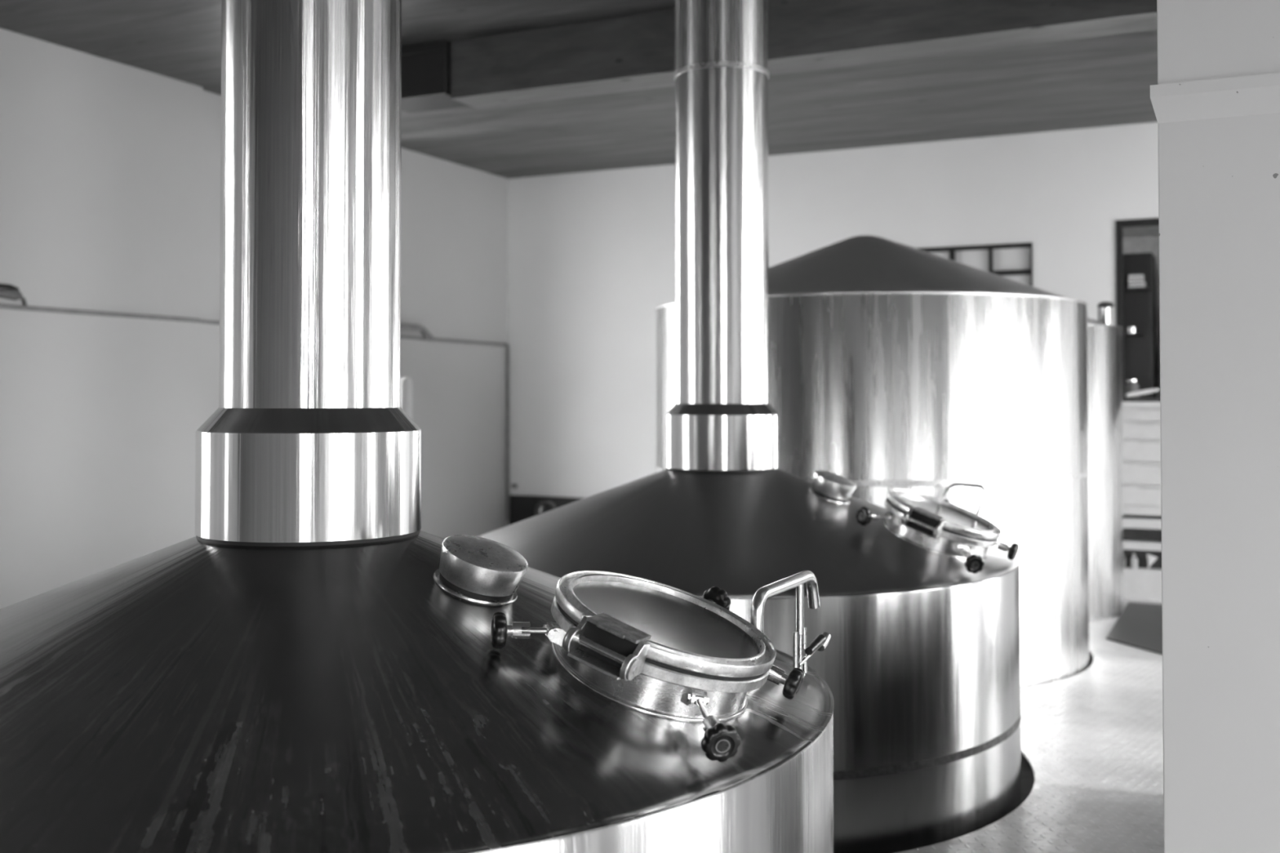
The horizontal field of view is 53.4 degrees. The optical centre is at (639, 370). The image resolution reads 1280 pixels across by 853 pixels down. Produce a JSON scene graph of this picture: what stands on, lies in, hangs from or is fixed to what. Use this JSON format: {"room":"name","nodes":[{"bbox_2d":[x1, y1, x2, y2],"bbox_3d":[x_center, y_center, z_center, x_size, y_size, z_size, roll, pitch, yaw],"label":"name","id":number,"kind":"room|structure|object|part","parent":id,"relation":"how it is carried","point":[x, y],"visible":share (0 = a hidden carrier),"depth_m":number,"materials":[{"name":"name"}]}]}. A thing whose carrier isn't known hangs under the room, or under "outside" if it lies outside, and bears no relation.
{"room":"processing plant","nodes":[
{"label":"processing plant","id":0,"kind":"room"},
{"bbox_2d":[200,89,508,538],"bbox_3d":[-4.476,-0.049,5.665,0.240,3.806,14.284,-1,-1,26],"label":"wall","id":1,"kind":"structure","parent":0,"point":[454,216],"depth_m":11.17,"materials":[{"name":"paint"}]},
{"bbox_2d":[0,27,203,608],"bbox_3d":[-3.314,-0.117,7.724,0.055,3.586,1.680,-1,-1,26],"label":"wall","id":2,"kind":"structure","parent":1,"relation":"attached to","point":[101,158],"depth_m":7.69,"materials":[{"name":"paint"}]},
{"bbox_2d":[0,283,26,306],"bbox_3d":[-3.567,-0.422,7.118,0.068,0.128,0.318,-1,-1,26],"label":"tap","id":3,"kind":"object","parent":2,"relation":"attached to","point":[13,293],"visible":1,"depth_m":7.15,"materials":[{"name":"paint"}]},
{"bbox_3d":[-3.578,-0.456,7.096,0.024,0.062,0.267,-1,-1,26],"label":"handle","id":4,"kind":"part","parent":3,"relation":"part of","materials":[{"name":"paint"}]},
{"bbox_2d":[19,295,26,306],"bbox_3d":[-3.511,-0.396,7.231,0.028,0.081,0.065,-1,-1,26],"label":"outlet","id":5,"kind":"object","parent":3,"relation":"attached to","point":[21,297],"depth_m":7.23,"materials":[{"name":"white plastic"}]},
{"bbox_2d":[0,303,509,520],"bbox_3d":[-2.441,0.473,9.492,0.072,1.776,5.565,-1,-1,25],"label":"conduit","id":6,"kind":"object","parent":1,"relation":"attached to","point":[423,330],"visible":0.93,"depth_m":10.53,"materials":[{"name":"metal"}]},
{"bbox_2d":[0,0,834,852],"bbox_3d":[-0.787,-0.161,3.047,2.470,3.682,2.470,-1,-1,26],"label":"kettle","id":7,"kind":"object","parent":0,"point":[315,668],"visible":1,"depth_m":2.49,"materials":[{"name":"metal"}]},
{"bbox_3d":[-0.277,0.512,2.506,0.030,0.072,0.071,0,-1,-11],"label":"star knob","id":8,"kind":"part","parent":7,"relation":"part of","materials":[{"name":"black plastic"}]},
{"bbox_2d":[562,627,573,648],"bbox_3d":[-0.135,0.507,2.413,0.009,0.042,0.042,20,6,25],"label":"washer","id":9,"kind":"object","parent":7,"relation":"in","point":[567,642],"depth_m":2.39,"materials":[{"name":"metal"}]},
{"bbox_2d":[626,657,639,680],"bbox_3d":[-0.011,0.554,2.352,0.009,0.042,0.042,20,7,25],"label":"washer","id":10,"kind":"object","parent":7,"relation":"in","point":[633,664],"depth_m":2.34,"materials":[{"name":"metal"}]},
{"bbox_3d":[0.053,0.517,2.629,0.472,0.028,0.472,20,6,25],"label":"manway lid","id":11,"kind":"part","parent":7,"relation":"part of","materials":[{"name":"metal"}]},
{"bbox_3d":[0.051,0.521,2.630,0.408,0.011,0.408,20,7,25],"label":"lid plate","id":12,"kind":"part","parent":7,"relation":"part of","materials":[{"name":"metal"}]},
{"bbox_3d":[0.179,0.541,2.976,0.070,0.069,0.043,20,6,25],"label":"star knob","id":13,"kind":"part","parent":7,"relation":"part of","materials":[{"name":"black plastic"}]},
{"bbox_3d":[0.144,0.664,2.269,0.072,0.072,0.040,0,-1,-14],"label":"star knob","id":14,"kind":"part","parent":7,"relation":"part of","materials":[{"name":"black plastic"}]},
{"bbox_3d":[0.324,0.661,2.686,0.033,0.066,0.066,20,6,25],"label":"star knob","id":15,"kind":"part","parent":7,"relation":"part of","materials":[{"name":"black plastic"}]},
{"bbox_3d":[0.388,0.573,3.080,0.018,0.130,0.019,-1,-1,26],"label":"support rod","id":16,"kind":"part","parent":7,"relation":"part of","materials":[{"name":"metal"}]},
{"bbox_2d":[0,0,1157,178],"bbox_3d":[0.526,-2.100,3.280,11.479,0.200,14.884,-1,-1,26],"label":"ceiling","id":17,"kind":"structure","parent":0,"point":[1100,81],"depth_m":8.54,"materials":[{"name":"grey wood"}]},
{"bbox_2d":[401,0,1157,112],"bbox_3d":[2.635,-1.783,5.721,9.220,0.335,0.352,-1,-1,26],"label":"ceiling beam","id":18,"kind":"structure","parent":17,"relation":"attached to","point":[633,52],"depth_m":6.66,"materials":[{"name":"paint"}]},
{"bbox_2d":[507,121,1159,525],"bbox_3d":[3.695,0.034,9.772,10.879,3.806,0.240,-1,-1,26],"label":"wall","id":19,"kind":"structure","parent":0,"point":[591,255],"depth_m":11.36,"materials":[{"name":"paint"}]},
{"bbox_2d":[511,484,517,488],"bbox_3d":[-1.185,1.087,11.974,0.060,0.040,0.020,-1,-1,26],"label":"clip","id":20,"kind":"object","parent":19,"relation":"attached to","point":[513,486],"visible":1,"depth_m":11.96,"materials":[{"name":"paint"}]},
{"bbox_2d":[508,494,584,524],"bbox_3d":[-0.729,1.463,11.738,1.120,0.588,0.034,-1,-1,26],"label":"hatch","id":21,"kind":"object","parent":19,"relation":"attached to","point":[522,508],"visible":0.22,"depth_m":11.88,"materials":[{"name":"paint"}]},
{"bbox_2d":[916,242,1032,286],"bbox_3d":[2.610,-0.512,10.197,1.048,0.974,0.062,-1,-1,26],"label":"window","id":22,"kind":"structure","parent":19,"relation":"in","point":[1013,261],"depth_m":10.09,"materials":[{"name":"glass"}]},
{"bbox_2d":[1115,217,1159,401],"bbox_3d":[4.225,-0.459,9.417,1.307,1.382,0.075,-1,-1,26],"label":"window","id":23,"kind":"structure","parent":19,"relation":"in","point":[1121,224],"depth_m":9.66,"materials":[{"name":"paint"}]},
{"bbox_2d":[897,599,1164,852],"bbox_3d":[0.526,1.591,3.206,10.879,0.012,14.284,-1,-1,26],"label":"floor","id":24,"kind":"structure","parent":0,"point":[1091,740],"depth_m":5.27,"materials":[{"name":"white tile"}]},
{"bbox_2d":[400,377,412,419],"bbox_3d":[-1.570,0.867,8.526,0.160,1.650,0.160,-1,-1,26],"label":"standpipe","id":25,"kind":"object","parent":24,"relation":"on","point":[406,385],"visible":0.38,"depth_m":8.51,"materials":[{"name":"silver metal"}]},
{"bbox_2d":[534,501,555,515],"bbox_3d":[-0.819,1.438,11.040,0.188,0.610,0.188,-1,-1,26],"label":"canister","id":26,"kind":"object","parent":24,"relation":"on","point":[542,507],"visible":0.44,"depth_m":10.98,"materials":[{"name":"plastic"}]},
{"bbox_2d":[1020,653,1093,804],"bbox_3d":[0.526,1.745,3.203,10.879,0.120,14.284,-1,-1,26],"label":"plinth","id":27,"kind":"object","parent":24,"relation":"on","point":[1027,773],"depth_m":5.39,"materials":[{"name":"concrete"}]},
{"bbox_2d":[479,0,1021,852],"bbox_3d":[0.355,-0.112,5.518,2.470,3.682,2.470,-1,-1,26],"label":"kettle","id":28,"kind":"object","parent":27,"relation":"on","point":[919,608],"visible":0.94,"depth_m":4.84,"materials":[{"name":"metal"}]},
{"bbox_3d":[0.860,0.559,4.880,0.032,0.072,0.072,1,-1,-35],"label":"star knob","id":29,"kind":"part","parent":28,"relation":"part of","materials":[{"name":"black plastic"}]},
{"bbox_2d":[935,527,942,538],"bbox_3d":[1.121,0.610,4.765,0.009,0.042,0.042,22,9,27],"label":"washer","id":30,"kind":"object","parent":28,"relation":"in","point":[938,530],"depth_m":4.75,"materials":[{"name":"metal"}]},
{"bbox_3d":[1.202,0.567,5.036,0.462,0.028,0.462,22,9,27],"label":"manway lid","id":31,"kind":"part","parent":28,"relation":"part of","materials":[{"name":"metal"}]},
{"bbox_3d":[1.201,0.571,5.037,0.398,0.011,0.398,22,9,27],"label":"lid plate","id":32,"kind":"part","parent":28,"relation":"part of","materials":[{"name":"metal"}]},
{"bbox_3d":[1.328,0.506,5.208,0.172,0.123,0.025,22,9,27],"label":"lid handle","id":33,"kind":"part","parent":28,"relation":"part of","materials":[{"name":"metal"}]},
{"bbox_3d":[1.228,0.710,4.672,0.072,0.072,0.040,0,-1,-3],"label":"star knob","id":34,"kind":"part","parent":28,"relation":"part of","materials":[{"name":"black plastic"}]},
{"bbox_3d":[1.484,0.719,5.058,0.030,0.069,0.069,22,9,27],"label":"star knob","id":35,"kind":"part","parent":28,"relation":"part of","materials":[{"name":"black plastic"}]},
{"bbox_2d":[655,235,1089,688],"bbox_3d":[1.389,0.471,7.824,2.588,2.610,2.588,0,-1,22],"label":"storage tank","id":36,"kind":"object","parent":27,"relation":"on","point":[893,365],"visible":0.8,"depth_m":6.67,"materials":[{"name":"metal"}]},
{"bbox_2d":[1087,301,1123,621],"bbox_3d":[2.790,0.596,9.217,1.328,2.217,1.328,-1,-1,26],"label":"storage tank","id":37,"kind":"object","parent":24,"relation":"on","point":[1104,339],"visible":0.19,"depth_m":8.68,"materials":[{"name":"metal"}]},
{"bbox_3d":[3.244,-0.381,8.983,0.015,0.145,0.015,1,-2,-42],"label":"vent rod","id":38,"kind":"part","parent":37,"relation":"part of","materials":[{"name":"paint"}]},
{"bbox_2d":[1106,602,1162,654],"bbox_3d":[4.575,1.664,7.407,3.460,0.010,2.580,-1,-1,26],"label":"rubber mat","id":39,"kind":"object","parent":24,"relation":"on","point":[1140,625],"visible":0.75,"depth_m":8.28,"materials":[{"name":"black rubber"}]},
{"bbox_2d":[1121,405,1161,601],"bbox_3d":[4.163,0.983,9.322,1.260,1.450,0.127,-1,-1,26],"label":"cabinet","id":40,"kind":"object","parent":24,"relation":"on","point":[1140,424],"visible":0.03,"depth_m":9.48,"materials":[{"name":"paint"}]},
{"bbox_2d":[1123,554,1126,568],"bbox_3d":[3.632,1.432,9.570,0.056,0.100,0.056,-1,-1,26],"label":"bottle","id":41,"kind":"object","parent":40,"relation":"on","point":[1124,558],"visible":0.41,"depth_m":9.54,"materials":[{"name":"white plastic"}]},
{"bbox_2d":[1124,379,1139,397],"bbox_3d":[3.775,0.139,9.754,0.100,0.140,0.100,-1,-1,26],"label":"glass jar","id":42,"kind":"object","parent":40,"relation":"on","point":[1131,386],"visible":0.88,"depth_m":9.72,"materials":[{"name":"glass"}]},
{"bbox_2d":[1129,553,1137,568],"bbox_3d":[3.704,1.426,9.535,0.056,0.110,0.056,-1,-1,26],"label":"bottle","id":43,"kind":"object","parent":40,"relation":"on","point":[1133,560],"visible":1,"depth_m":9.52,"materials":[{"name":"white plastic"}]},
{"bbox_3d":[4.142,0.318,9.292,1.240,0.096,0.021,-1,-1,26],"label":"drawer","id":44,"kind":"part","parent":40,"relation":"part of","materials":[{"name":"paint"}]},
{"bbox_3d":[4.142,0.441,9.290,1.240,0.121,0.021,-1,-1,26],"label":"drawer","id":45,"kind":"part","parent":40,"relation":"part of","materials":[{"name":"paint"}]},
{"bbox_2d":[1122,514,1160,518],"bbox_3d":[4.181,1.090,9.357,1.256,0.026,0.014,-1,-1,26],"label":"shelf","id":46,"kind":"object","parent":40,"relation":"attached to","point":[1125,516],"depth_m":9.56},
{"bbox_3d":[4.142,0.593,9.287,1.240,0.156,0.021,-1,-1,26],"label":"drawer","id":47,"kind":"part","parent":40,"relation":"part of","materials":[{"name":"paint"}]},
{"bbox_3d":[4.142,0.763,9.283,1.240,0.156,0.021,-1,-1,26],"label":"drawer","id":48,"kind":"part","parent":40,"relation":"part of","materials":[{"name":"paint"}]},
{"bbox_3d":[4.142,0.928,9.280,1.240,0.146,0.021,-1,-1,26],"label":"drawer","id":49,"kind":"part","parent":40,"relation":"part of","materials":[{"name":"paint"}]},
{"bbox_2d":[1122,528,1161,542],"bbox_3d":[4.181,1.226,9.354,1.256,0.097,0.014,-1,-1,26],"label":"shelf","id":50,"kind":"object","parent":40,"relation":"attached to","point":[1128,534],"depth_m":9.55,"materials":[{"name":"black"}]},
{"bbox_2d":[1125,387,1159,397],"bbox_3d":[3.825,0.168,9.681,0.255,0.069,0.041,0,-1,0],"label":"folded paper","id":51,"kind":"object","parent":40,"relation":"on","point":[1151,390],"visible":1,"depth_m":9.67,"materials":[{"name":"white paper"}]},
{"bbox_2d":[1123,549,1161,568],"bbox_3d":[4.181,1.408,9.350,1.256,0.138,0.014,-1,-1,26],"label":"shelf","id":52,"kind":"object","parent":40,"relation":"attached to","point":[1141,555],"depth_m":9.54,"materials":[{"name":"white"}]},
{"bbox_2d":[1146,554,1157,568],"bbox_3d":[3.813,1.425,9.467,0.076,0.109,0.079,-1,-1,33],"label":"funnel","id":53,"kind":"object","parent":40,"relation":"on","point":[1151,558],"visible":1,"depth_m":9.46,"materials":[{"name":"plastic"}]},
{"bbox_2d":[1122,225,1159,397],"bbox_3d":[4.415,-0.446,10.094,1.737,1.462,0.950,-1,-1,26],"label":"wall niche","id":54,"kind":"object","parent":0,"point":[1144,239],"depth_m":10.63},
{"bbox_3d":[4.366,0.269,9.981,1.657,0.049,1.090,-1,-1,26],"label":"trim","id":55,"kind":"structure","parent":54,"relation":"attached to","visible":0},
{"bbox_2d":[1123,252,1156,397],"bbox_3d":[3.978,-0.338,10.192,0.270,1.170,0.412,-1,-1,26],"label":"locker","id":56,"kind":"object","parent":55,"relation":"on","point":[1139,306],"visible":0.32,"depth_m":10.00,"materials":[{"name":"black metal"}]},
{"bbox_2d":[1128,327,1136,333],"bbox_3d":[3.784,-0.310,9.780,0.060,0.045,0.060,-1,-1,26],"label":"cup","id":57,"kind":"object","parent":56,"relation":"on","point":[1131,330],"visible":1,"depth_m":9.76,"materials":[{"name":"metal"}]},
{"bbox_2d":[1123,333,1144,336],"bbox_3d":[3.834,-0.280,9.872,0.130,0.012,0.270,-1,-1,26],"label":"bracket","id":58,"kind":"object","parent":56,"relation":"attached to","point":[1124,334],"visible":1,"depth_m":9.82,"materials":[{"name":"black metal"}]},
{"bbox_2d":[1124,287,1151,291],"bbox_3d":[3.874,-0.635,9.899,0.175,0.012,0.200,-1,-1,26],"label":"wall shelf","id":59,"kind":"object","parent":56,"relation":"attached to","point":[1127,289],"visible":1,"depth_m":9.85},
{"bbox_2d":[1128,284,1146,287],"bbox_3d":[3.865,-0.654,9.886,0.110,0.026,0.150,-1,-1,29],"label":"paper tray","id":60,"kind":"object","parent":59,"relation":"on","point":[1130,285],"visible":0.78,"depth_m":9.83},
{"bbox_2d":[1128,280,1146,284],"bbox_3d":[3.866,-0.681,9.887,0.110,0.026,0.150,-1,-1,27],"label":"paper tray","id":61,"kind":"object","parent":60,"relation":"on","point":[1142,282],"visible":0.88,"depth_m":9.82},
{"bbox_2d":[1128,276,1144,282],"bbox_3d":[3.860,-0.708,9.891,0.110,0.026,0.150,-1,-1,25],"label":"paper tray","id":62,"kind":"object","parent":61,"relation":"on","point":[1137,278],"visible":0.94,"depth_m":9.83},
{"bbox_2d":[1128,273,1143,277],"bbox_3d":[3.860,-0.735,9.892,0.110,0.026,0.150,0,-1,22],"label":"paper tray","id":63,"kind":"object","parent":62,"relation":"on","point":[1131,275],"visible":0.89,"depth_m":9.83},
{"bbox_2d":[1156,0,1279,852],"bbox_3d":[1.594,-0.216,2.799,0.810,3.586,0.420,-1,-1,26],"label":"wall pillar","id":64,"kind":"structure","parent":0,"point":[1219,179],"depth_m":2.73,"materials":[{"name":"paint"}]},
{"bbox_2d":[1150,72,1279,123],"bbox_3d":[1.594,-0.585,2.807,0.840,0.084,0.449,-1,-1,26],"label":"trim","id":65,"kind":"structure","parent":64,"relation":"attached to","point":[1257,94],"depth_m":2.73,"materials":[{"name":"paint"}]}
]}

